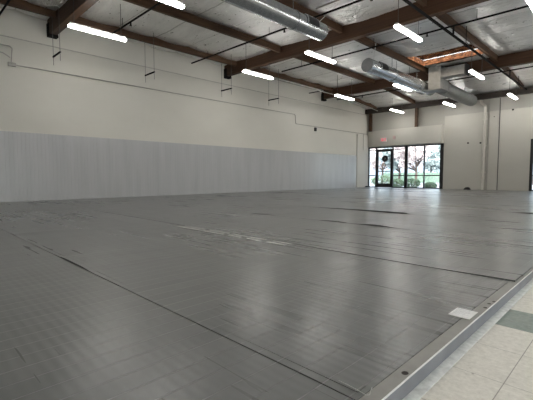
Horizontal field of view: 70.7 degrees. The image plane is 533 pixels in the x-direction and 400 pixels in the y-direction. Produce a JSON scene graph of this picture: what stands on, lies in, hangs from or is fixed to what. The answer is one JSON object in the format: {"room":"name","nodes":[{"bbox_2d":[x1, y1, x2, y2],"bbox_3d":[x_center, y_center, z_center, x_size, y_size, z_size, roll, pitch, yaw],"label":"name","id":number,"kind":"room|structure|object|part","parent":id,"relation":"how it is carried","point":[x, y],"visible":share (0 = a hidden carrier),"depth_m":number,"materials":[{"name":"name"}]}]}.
{"room":"exercise studio","nodes":[
{"label":"exercise studio","id":0,"kind":"room"},
{"bbox_2d":[0,8,369,191],"bbox_3d":[-3.289,-2.999,13.650,27.270,6.050,0.200,-4,5,-45],"label":"wall","id":1,"kind":"structure","parent":0,"point":[31,100],"depth_m":12.70,"materials":[{"name":"beige paint"}]},
{"bbox_2d":[46,22,58,38],"bbox_3d":[-6.006,-4.747,10.542,0.250,0.360,0.190,-4,5,-45],"label":"bracket","id":2,"kind":"object","parent":1,"relation":"attached to","point":[49,35],"visible":0.81,"depth_m":10.48,"materials":[{"name":"metal"}]},
{"bbox_2d":[0,131,356,201],"bbox_3d":[-3.707,-1.092,13.190,25.455,1.877,0.034,-4,5,-45],"label":"wainscot","id":3,"kind":"structure","parent":1,"relation":"attached to","point":[33,166],"depth_m":12.74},
{"bbox_2d":[0,44,366,145],"bbox_3d":[-1.850,-3.453,14.822,22.600,1.904,0.133,-4,5,-45],"label":"conduit","id":4,"kind":"object","parent":1,"relation":"attached to","point":[11,63],"visible":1,"depth_m":12.15,"materials":[{"name":"grey metal"}]},
{"bbox_2d":[0,35,367,115],"bbox_3d":[-3.265,-4.527,13.421,26.720,0.020,0.018,-4,5,-45],"label":"trim","id":5,"kind":"structure","parent":1,"relation":"attached to","point":[0,35],"depth_m":12.68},
{"bbox_2d":[224,68,231,78],"bbox_3d":[-1.548,-5.035,14.985,0.250,0.360,0.190,-4,5,-45],"label":"bracket","id":6,"kind":"object","parent":1,"relation":"attached to","point":[225,70],"visible":0.81,"depth_m":14.90,"materials":[{"name":"metal"}]},
{"bbox_2d":[273,78,377,110],"bbox_3d":[2.789,-5.110,18.251,10.452,0.314,0.044,-4,5,-45],"label":"pipe","id":7,"kind":"object","parent":1,"relation":"attached to","point":[273,78],"visible":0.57,"depth_m":17.82,"materials":[{"name":"black metal"}]},
{"bbox_2d":[356,134,367,187],"bbox_3d":[5.758,-2.329,22.555,1.270,3.137,0.070,-4,5,-45],"label":"wall panel","id":8,"kind":"object","parent":1,"relation":"attached to","point":[361,151],"depth_m":22.46,"materials":[{"name":"beige paint"}]},
{"bbox_2d":[0,187,532,399],"bbox_3d":[0.790,0.097,9.651,26.720,0.088,11.495,-4,5,-45],"label":"floor","id":9,"kind":"structure","parent":0,"point":[101,298],"depth_m":2.31,"materials":[{"name":"grey tile"}]},
{"bbox_2d":[449,307,477,319],"bbox_3d":[0.998,0.575,1.907,0.136,0.002,0.100,-4,5,-45],"label":"paper card","id":10,"kind":"object","parent":9,"relation":"on","point":[459,312],"visible":1,"depth_m":1.90,"materials":[{"name":"white paper"}]},
{"bbox_2d":[453,308,469,317],"bbox_3d":[0.999,0.574,1.909,0.111,0.001,0.080,-4,5,-45],"label":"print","id":11,"kind":"object","parent":10,"relation":"on","point":[459,312],"depth_m":1.90},
{"bbox_2d":[0,0,532,108],"bbox_3d":[4.148,-4.593,5.978,26.720,0.512,21.000,-4,5,-45],"label":"ceiling","id":12,"kind":"structure","parent":0,"point":[509,32],"depth_m":11.68,"materials":[{"name":"silver metal"}]},
{"bbox_2d":[0,0,55,17],"bbox_3d":[-8.926,-4.754,6.735,9.300,0.215,0.096,-4,5,-45],"label":"purlin","id":13,"kind":"structure","parent":12,"relation":"attached to","point":[20,4],"depth_m":9.57,"materials":[{"name":"brown wood"}]},
{"bbox_2d":[52,5,60,64],"bbox_3d":[-5.494,-4.309,9.801,0.036,1.440,0.600,-4,5,-45],"label":"bar","id":14,"kind":"object","parent":12,"relation":"hanging from","point":[59,52],"visible":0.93,"depth_m":9.75,"materials":[{"name":"metal"}]},
{"bbox_2d":[47,0,98,34],"bbox_3d":[1.346,-4.382,3.188,0.200,0.460,21.000,-4,5,-45],"label":"girder","id":15,"kind":"object","parent":12,"relation":"attached to","point":[65,15],"visible":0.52,"depth_m":9.43,"materials":[{"name":"brown wood"}]},
{"bbox_2d":[68,0,126,41],"bbox_3d":[-4.095,-4.508,9.136,1.360,0.935,0.112,-4,5,-45],"label":"ceiling light","id":16,"kind":"object","parent":12,"relation":"hanging from","point":[71,24],"visible":1,"depth_m":9.10,"materials":[{"name":"white plastic"}]},
{"bbox_2d":[145,33,154,82],"bbox_3d":[-3.633,-4.428,11.656,0.036,1.440,0.600,-4,5,-45],"label":"bar","id":17,"kind":"object","parent":12,"relation":"hanging from","point":[153,33],"visible":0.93,"depth_m":11.64,"materials":[{"name":"metal"}]},
{"bbox_2d":[73,17,236,66],"bbox_3d":[-3.336,-5.114,12.306,6.100,0.215,0.096,-4,5,-45],"label":"purlin","id":18,"kind":"structure","parent":12,"relation":"attached to","point":[82,21],"depth_m":11.99,"materials":[{"name":"brown wood"}]},
{"bbox_2d":[158,0,183,8],"bbox_3d":[-2.201,-4.386,7.243,1.360,0.935,0.112,-4,5,-45],"label":"ceiling light","id":19,"kind":"object","parent":12,"relation":"hanging from","point":[176,3],"visible":1,"depth_m":7.58,"materials":[{"name":"white plastic"}]},
{"bbox_2d":[123,0,280,52],"bbox_3d":[-1.711,-5.009,10.682,6.100,0.215,0.096,-4,5,-45],"label":"purlin","id":20,"kind":"structure","parent":12,"relation":"attached to","point":[162,8],"depth_m":10.56,"materials":[{"name":"brown wood"}]},
{"bbox_2d":[221,62,231,94],"bbox_3d":[-1.475,-4.567,13.806,0.036,1.440,0.600,-4,5,-45],"label":"bar","id":21,"kind":"object","parent":12,"relation":"hanging from","point":[221,62],"visible":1,"depth_m":13.97,"materials":[{"name":"metal"}]},
{"bbox_2d":[242,64,272,78],"bbox_3d":[-0.288,-4.754,12.929,1.360,0.935,0.112,-4,5,-45],"label":"ceiling light","id":22,"kind":"object","parent":12,"relation":"hanging from","point":[244,70],"visible":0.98,"depth_m":12.93,"materials":[{"name":"white plastic"}]},
{"bbox_2d":[268,69,278,103],"bbox_3d":[0.294,-4.681,15.569,0.036,1.440,0.600,-4,5,-45],"label":"bar","id":23,"kind":"object","parent":12,"relation":"hanging from","point":[278,69],"visible":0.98,"depth_m":15.38,"materials":[{"name":"metal"}]},
{"bbox_2d":[221,0,337,40],"bbox_3d":[-1.997,-4.418,6.221,10.350,0.814,1.022,-4,5,-45],"label":"spiral duct","id":24,"kind":"object","parent":12,"relation":"hanging from","point":[274,11],"visible":1,"depth_m":8.86,"materials":[{"name":"metal"}]},
{"bbox_2d":[305,13,320,28],"bbox_3d":[1.167,-4.536,9.527,0.492,0.291,0.153,-4,5,-45],"label":"register","id":25,"kind":"object","parent":24,"relation":"attached to","point":[313,23],"depth_m":9.47,"materials":[{"name":"metal"}]},
{"bbox_2d":[252,68,333,91],"bbox_3d":[1.157,-5.404,16.783,6.200,0.215,0.096,-4,5,-45],"label":"purlin","id":26,"kind":"structure","parent":12,"relation":"attached to","point":[260,70],"depth_m":16.81,"materials":[{"name":"brown wood"}]},
{"bbox_2d":[276,0,341,32],"bbox_3d":[0.042,-4.896,8.930,6.100,0.215,0.096,-4,5,-45],"label":"purlin","id":27,"kind":"structure","parent":12,"relation":"attached to","point":[332,25],"depth_m":10.07,"materials":[{"name":"brown wood"}]},
{"bbox_2d":[305,45,335,63],"bbox_3d":[1.606,-4.631,11.037,1.360,0.935,0.112,-4,5,-45],"label":"ceiling light","id":28,"kind":"object","parent":12,"relation":"hanging from","point":[309,52],"visible":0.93,"depth_m":10.98,"materials":[{"name":"white plastic"}]},
{"bbox_2d":[316,0,338,8],"bbox_3d":[5.427,-4.454,5.072,0.040,0.040,11.900,-4,5,-45],"label":"pipe","id":29,"kind":"object","parent":12,"relation":"attached to","point":[334,0],"visible":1,"depth_m":9.01,"materials":[{"name":"grey metal"}]},
{"bbox_2d":[295,55,374,84],"bbox_3d":[2.783,-5.299,15.159,6.200,0.215,0.096,-4,5,-45],"label":"purlin","id":30,"kind":"structure","parent":12,"relation":"attached to","point":[305,58],"depth_m":15.11,"materials":[{"name":"brown wood"}]},
{"bbox_2d":[335,75,353,99],"bbox_3d":[3.477,-4.996,16.680,1.360,0.935,0.112,-4,5,-45],"label":"ceiling light","id":31,"kind":"object","parent":12,"relation":"hanging from","point":[336,94],"visible":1,"depth_m":16.50,"materials":[{"name":"white plastic"}]},
{"bbox_2d":[224,0,488,76],"bbox_3d":[5.804,-4.684,7.629,0.200,0.430,21.000,-4,5,-45],"label":"girder","id":32,"kind":"object","parent":12,"relation":"attached to","point":[407,14],"visible":0.71,"depth_m":10.73,"materials":[{"name":"brown wood"}]},
{"bbox_2d":[347,95,376,108],"bbox_3d":[4.961,-5.499,20.583,4.150,0.515,0.096,-4,5,-45],"label":"purlin","id":33,"kind":"structure","parent":12,"relation":"attached to","point":[358,100],"depth_m":20.97,"materials":[{"name":"brown wood"}]},
{"bbox_2d":[355,37,428,74],"bbox_3d":[4.535,-5.186,13.408,6.200,0.215,0.096,-4,5,-45],"label":"purlin","id":34,"kind":"structure","parent":12,"relation":"attached to","point":[365,41],"depth_m":13.28,"materials":[{"name":"brown wood"}]},
{"bbox_2d":[390,98,403,112],"bbox_3d":[7.050,-5.227,20.241,1.360,0.935,0.112,-4,5,-45],"label":"ceiling light","id":35,"kind":"object","parent":12,"relation":"hanging from","point":[391,109],"visible":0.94,"depth_m":20.07,"materials":[{"name":"white plastic"}]},
{"bbox_2d":[384,88,414,103],"bbox_3d":[6.586,-5.394,18.959,4.150,0.515,0.096,-4,5,-45],"label":"purlin","id":36,"kind":"structure","parent":12,"relation":"attached to","point":[397,93],"depth_m":19.21,"materials":[{"name":"brown wood"}]},
{"bbox_2d":[393,61,410,90],"bbox_3d":[5.370,-4.874,14.788,1.360,0.935,0.112,-4,5,-45],"label":"ceiling light","id":37,"kind":"object","parent":12,"relation":"hanging from","point":[394,84],"visible":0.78,"depth_m":14.68,"materials":[{"name":"white plastic"}]},
{"bbox_2d":[393,0,421,41],"bbox_3d":[3.478,-4.510,9.165,1.360,0.935,0.112,-4,5,-45],"label":"ceiling light","id":38,"kind":"object","parent":12,"relation":"hanging from","point":[398,26],"visible":0.96,"depth_m":9.07,"materials":[{"name":"white plastic"}]},
{"bbox_2d":[361,38,476,105],"bbox_3d":[6.926,-4.867,14.886,9.181,1.033,1.984,-4,5,-45],"label":"spiral duct","id":39,"kind":"object","parent":12,"relation":"hanging from","point":[437,75],"visible":1,"depth_m":14.66,"materials":[{"name":"metal"}]},
{"bbox_2d":[379,61,388,71],"bbox_3d":[3.983,-4.523,12.728,0.492,0.291,0.153,-4,5,-45],"label":"register","id":40,"kind":"object","parent":39,"relation":"attached to","point":[384,67],"depth_m":12.65,"materials":[{"name":"metal"}]},
{"bbox_3d":[7.629,-4.969,14.288,0.440,0.400,0.050,-4,5,-45],"label":"panel","id":41,"kind":"part","parent":39,"relation":"part of","materials":[{"name":"grey metal"}]},
{"bbox_2d":[415,0,426,6],"bbox_3d":[1.787,-4.783,7.186,6.100,0.215,0.096,-4,5,-45],"label":"purlin","id":42,"kind":"structure","parent":12,"relation":"attached to","point":[423,3],"depth_m":9.18,"materials":[{"name":"brown wood"}]},
{"bbox_2d":[321,49,532,98],"bbox_3d":[10.332,-4.976,12.142,0.200,0.430,21.000,-4,5,-45],"label":"girder","id":43,"kind":"object","parent":12,"relation":"attached to","point":[522,57],"visible":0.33,"depth_m":14.57,"materials":[{"name":"brown wood"}]},
{"bbox_2d":[406,43,481,65],"bbox_3d":[6.561,-5.383,13.667,1.510,0.225,2.340,-4,5,-45],"label":"skylight","id":44,"kind":"object","parent":12,"relation":"attached to","point":[463,49],"visible":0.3,"depth_m":14.21,"materials":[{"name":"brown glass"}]},
{"bbox_3d":[6.561,-5.479,13.660,1.450,0.006,2.280,-4,5,-45],"label":"pane","id":45,"kind":"part","parent":44,"relation":"part of","materials":[{"name":"clear glass"}]},
{"bbox_2d":[365,86,532,113],"bbox_3d":[13.411,-4.820,15.232,0.200,0.260,21.000,-4,5,-45],"label":"girder","id":46,"kind":"object","parent":12,"relation":"attached to","point":[519,91],"visible":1,"depth_m":19.43,"materials":[{"name":"brown wood"}]},
{"bbox_2d":[443,100,454,106],"bbox_3d":[8.944,-5.104,18.349,1.360,0.935,0.112,-4,5,-45],"label":"ceiling light","id":47,"kind":"object","parent":12,"relation":"hanging from","point":[444,102],"visible":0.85,"depth_m":18.29,"materials":[{"name":"white plastic"}]},
{"bbox_2d":[403,0,526,89],"bbox_3d":[2.353,-4.592,7.553,26.200,0.604,0.127,-4,5,-45],"label":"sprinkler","id":48,"kind":"object","parent":12,"relation":"hanging from","point":[408,2],"visible":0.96,"depth_m":10.62,"materials":[{"name":"metal"}]},
{"bbox_2d":[0,0,10,14],"bbox_3d":[-0.574,-4.372,3.356,0.070,0.501,17.950,-4,5,-45],"label":"branch","id":49,"kind":"object","parent":48,"relation":"attached to","point":[8,1],"visible":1,"depth_m":9.12,"materials":[{"name":"metal"}]},
{"bbox_2d":[112,1,162,32],"bbox_3d":[1.446,-4.477,4.981,0.070,0.501,17.400,-4,5,-45],"label":"branch","id":50,"kind":"object","parent":48,"relation":"attached to","point":[160,2],"visible":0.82,"depth_m":9.83,"materials":[{"name":"metal"}]},
{"bbox_2d":[191,0,372,63],"bbox_3d":[4.283,-4.592,6.750,0.070,0.501,19.900,-4,5,-45],"label":"branch","id":51,"kind":"object","parent":48,"relation":"attached to","point":[356,1],"visible":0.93,"depth_m":10.84,"materials":[{"name":"metal"}]},
{"bbox_2d":[282,5,529,71],"bbox_3d":[7.077,-4.699,8.407,0.070,0.501,18.300,-4,5,-45],"label":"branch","id":52,"kind":"object","parent":48,"relation":"attached to","point":[522,7],"visible":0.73,"depth_m":10.83,"materials":[{"name":"metal"}]},
{"bbox_2d":[337,66,532,99],"bbox_3d":[10.881,-5.019,13.361,0.070,0.501,19.950,-4,5,-45],"label":"branch","id":53,"kind":"object","parent":48,"relation":"attached to","point":[529,66],"visible":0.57,"depth_m":15.83,"materials":[{"name":"metal"}]},
{"bbox_2d":[435,13,497,61],"bbox_3d":[6.280,-5.073,11.664,6.200,0.215,0.096,-4,5,-45],"label":"purlin","id":54,"kind":"structure","parent":12,"relation":"attached to","point":[445,18],"depth_m":11.56,"materials":[{"name":"brown wood"}]},
{"bbox_2d":[468,45,483,78],"bbox_3d":[7.243,-4.753,12.917,1.360,0.935,0.112,-4,5,-45],"label":"ceiling light","id":55,"kind":"object","parent":12,"relation":"hanging from","point":[471,70],"visible":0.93,"depth_m":12.80,"materials":[{"name":"white plastic"}]},
{"bbox_2d":[507,88,517,99],"bbox_3d":[10.816,-4.983,16.478,1.360,0.935,0.112,-4,5,-45],"label":"ceiling light","id":56,"kind":"object","parent":12,"relation":"hanging from","point":[509,93],"visible":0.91,"depth_m":16.34,"materials":[{"name":"white plastic"}]},
{"bbox_2d":[501,67,523,88],"bbox_3d":[10.084,-5.168,15.464,4.150,0.515,0.096,-4,5,-45],"label":"purlin","id":57,"kind":"structure","parent":12,"relation":"attached to","point":[513,75],"depth_m":15.51,"materials":[{"name":"brown wood"}]},
{"bbox_2d":[526,0,532,10],"bbox_3d":[5.224,-4.398,7.421,1.360,0.935,0.112,-4,5,-45],"label":"ceiling light","id":58,"kind":"object","parent":12,"relation":"hanging from","point":[530,2],"visible":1,"depth_m":7.52,"materials":[{"name":"white plastic"}]},
{"bbox_2d":[415,49,476,64],"bbox_3d":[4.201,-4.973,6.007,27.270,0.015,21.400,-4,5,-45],"label":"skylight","id":59,"kind":"structure","parent":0,"point":[475,49],"depth_m":14.79,"materials":[{"name":"white glass"}]},
{"bbox_2d":[368,86,532,190],"bbox_3d":[13.687,-3.127,15.619,0.258,6.050,21.400,-4,5,-45],"label":"wall","id":60,"kind":"structure","parent":0,"point":[462,165],"depth_m":18.59,"materials":[{"name":"paint"}]},
{"bbox_2d":[367,125,444,147],"bbox_3d":[7.609,-3.552,21.193,0.460,0.920,4.500,-4,5,-45],"label":"soffit","id":61,"kind":"structure","parent":60,"relation":"attached to","point":[434,134],"depth_m":20.69,"materials":[{"name":"paint"}]},
{"bbox_2d":[369,114,371,131],"bbox_3d":[6.253,-4.642,22.554,0.160,1.040,0.140,-4,5,-45],"label":"post","id":62,"kind":"object","parent":61,"relation":"on","point":[370,115],"visible":1,"depth_m":22.49,"materials":[{"name":"brown wood"}]},
{"bbox_2d":[414,108,418,126],"bbox_3d":[8.224,-4.515,20.584,0.160,1.040,0.140,-4,5,-45],"label":"post","id":63,"kind":"object","parent":61,"relation":"on","point":[416,109],"visible":0.74,"depth_m":20.53,"materials":[{"name":"brown wood"}]},
{"bbox_2d":[368,143,443,188],"bbox_3d":[7.816,-1.892,21.489,0.100,2.402,4.455,-4,5,-45],"label":"window","id":64,"kind":"structure","parent":60,"relation":"in","point":[405,175],"depth_m":21.29,"materials":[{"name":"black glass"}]},
{"bbox_2d":[376,149,391,187],"bbox_3d":[6.982,-1.866,22.289,0.145,2.227,0.990,-4,5,-45],"label":"door","id":65,"kind":"structure","parent":64,"relation":"attached to","point":[384,158],"depth_m":22.30,"materials":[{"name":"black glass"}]},
{"bbox_2d":[480,100,486,189],"bbox_3d":[10.596,-2.825,18.447,0.168,4.657,0.345,-4,5,-45],"label":"downpipe","id":66,"kind":"object","parent":60,"relation":"attached to","point":[481,101],"visible":0.84,"depth_m":18.34,"materials":[{"name":"beige metal"}]},
{"bbox_2d":[486,99,489,189],"bbox_3d":[10.810,-2.681,18.320,0.032,4.387,0.032,-4,5,-45],"label":"pipe","id":67,"kind":"object","parent":60,"relation":"attached to","point":[489,99],"visible":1,"depth_m":18.29,"materials":[{"name":"grey metal"}]},
{"bbox_2d":[447,106,532,115],"bbox_3d":[15.185,-4.028,13.873,0.018,0.025,16.500,-4,5,-45],"label":"trim","id":68,"kind":"structure","parent":60,"relation":"attached to","point":[530,106],"depth_m":18.09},
{"bbox_2d":[496,98,500,189],"bbox_3d":[11.128,-2.661,18.002,0.034,4.387,0.034,-4,5,-45],"label":"pipe","id":69,"kind":"object","parent":60,"relation":"attached to","point":[500,98],"visible":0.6,"depth_m":18.00,"materials":[{"name":"metal"}]},
{"bbox_2d":[529,139,532,190],"bbox_3d":[13.531,-1.480,15.781,0.100,2.437,4.100,-4,5,-45],"label":"window","id":70,"kind":"structure","parent":60,"relation":"in","point":[531,147],"depth_m":17.16,"materials":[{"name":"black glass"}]},
{"bbox_2d":[419,287,532,399],"bbox_3d":[8.107,0.681,2.453,27.270,0.150,10.345,-4,5,-45],"label":"floor","id":71,"kind":"structure","parent":0,"point":[499,366],"depth_m":1.50,"materials":[{"name":"plastic"}]},
{"label":"outside","id":72,"kind":"structure","parent":0,"visible":0},
{"bbox_2d":[370,152,439,177],"bbox_3d":[77.984,-36.036,288.134,260.000,36.859,560.000,-4,5,-45],"label":"hill","id":73,"kind":"structure","parent":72,"point":[372,172],"depth_m":220.67,"materials":[{"name":"green plant"}]},
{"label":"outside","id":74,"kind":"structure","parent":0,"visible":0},
{"bbox_2d":[370,180,532,189],"bbox_3d":[-16.958,-0.276,18.417,122.000,0.200,230.000,-4,5,-45],"label":"parking lot","id":75,"kind":"structure","parent":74,"point":[371,184],"depth_m":34.82,"materials":[{"name":"grey asphalt"}]},
{"bbox_2d":[370,148,387,182],"bbox_3d":[12.839,-4.668,41.450,4.612,5.606,3.430,0,4,0],"label":"tree","id":76,"kind":"object","parent":75,"relation":"on","point":[372,155],"visible":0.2,"depth_m":40.92,"materials":[{"name":"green plant"}]},
{"bbox_3d":[12.839,-5.346,41.406,4.612,4.246,3.430,0,4,0],"label":"crown","id":77,"kind":"part","parent":76,"relation":"part of","materials":[{"name":"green plant"}]},
{"bbox_2d":[371,175,389,185],"bbox_3d":[8.373,-1.376,27.257,1.537,0.923,1.491,-4,5,-45],"label":"round shrub","id":78,"kind":"object","parent":75,"relation":"on","point":[382,176],"visible":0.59,"depth_m":27.01,"materials":[{"name":"green plant"}]},
{"bbox_2d":[379,147,413,183],"bbox_3d":[13.118,-4.005,37.687,3.734,4.770,3.915,1,4,17],"label":"tree","id":79,"kind":"object","parent":75,"relation":"on","point":[388,154],"visible":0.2,"depth_m":37.03,"materials":[{"name":"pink plant"}]},
{"bbox_3d":[13.118,-4.622,37.647,3.734,3.533,3.915,1,4,17],"label":"crown","id":80,"kind":"part","parent":79,"relation":"part of","materials":[{"name":"green plant"}]},
{"bbox_2d":[389,179,403,186],"bbox_3d":[8.982,-1.167,25.817,1.068,0.668,1.062,-4,5,-45],"label":"round shrub","id":81,"kind":"object","parent":75,"relation":"on","point":[395,181],"visible":0.78,"depth_m":25.54,"materials":[{"name":"green plant"}]},
{"bbox_2d":[383,171,439,182],"bbox_3d":[18.786,-2.703,43.380,1.377,1.528,11.624,-4,5,-45],"label":"hedge","id":82,"kind":"object","parent":75,"relation":"on","point":[435,179],"visible":0.3,"depth_m":43.65,"materials":[{"name":"green plant"}]},
{"bbox_2d":[402,178,420,186],"bbox_3d":[9.522,-1.105,24.681,1.200,0.675,1.207,-4,5,-45],"label":"round shrub","id":83,"kind":"object","parent":75,"relation":"on","point":[417,183],"visible":0.67,"depth_m":24.37,"materials":[{"name":"green plant"}]},
{"bbox_2d":[394,145,437,182],"bbox_3d":[13.303,-3.963,33.257,4.178,5.257,3.822,0,4,-8],"label":"tree","id":84,"kind":"object","parent":75,"relation":"on","point":[412,158],"visible":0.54,"depth_m":32.85,"materials":[{"name":"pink plant"}]},
{"bbox_3d":[13.303,-4.553,33.219,4.178,4.073,3.822,0,4,-8],"label":"crown","id":85,"kind":"part","parent":84,"relation":"part of","materials":[{"name":"green plant"}]},
{"bbox_2d":[418,145,439,172],"bbox_3d":[22.823,-5.108,51.026,3.928,5.250,3.997,-1,4,-9],"label":"tree","id":86,"kind":"object","parent":75,"relation":"on","point":[432,163],"visible":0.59,"depth_m":50.12,"materials":[{"name":"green plant"}]},
{"bbox_2d":[425,182,437,187],"bbox_3d":[10.273,-0.918,23.528,0.835,0.467,0.859,-4,5,-45],"label":"round shrub","id":87,"kind":"object","parent":75,"relation":"on","point":[428,184],"visible":0.86,"depth_m":23.31,"materials":[{"name":"green plant"}]}
]}

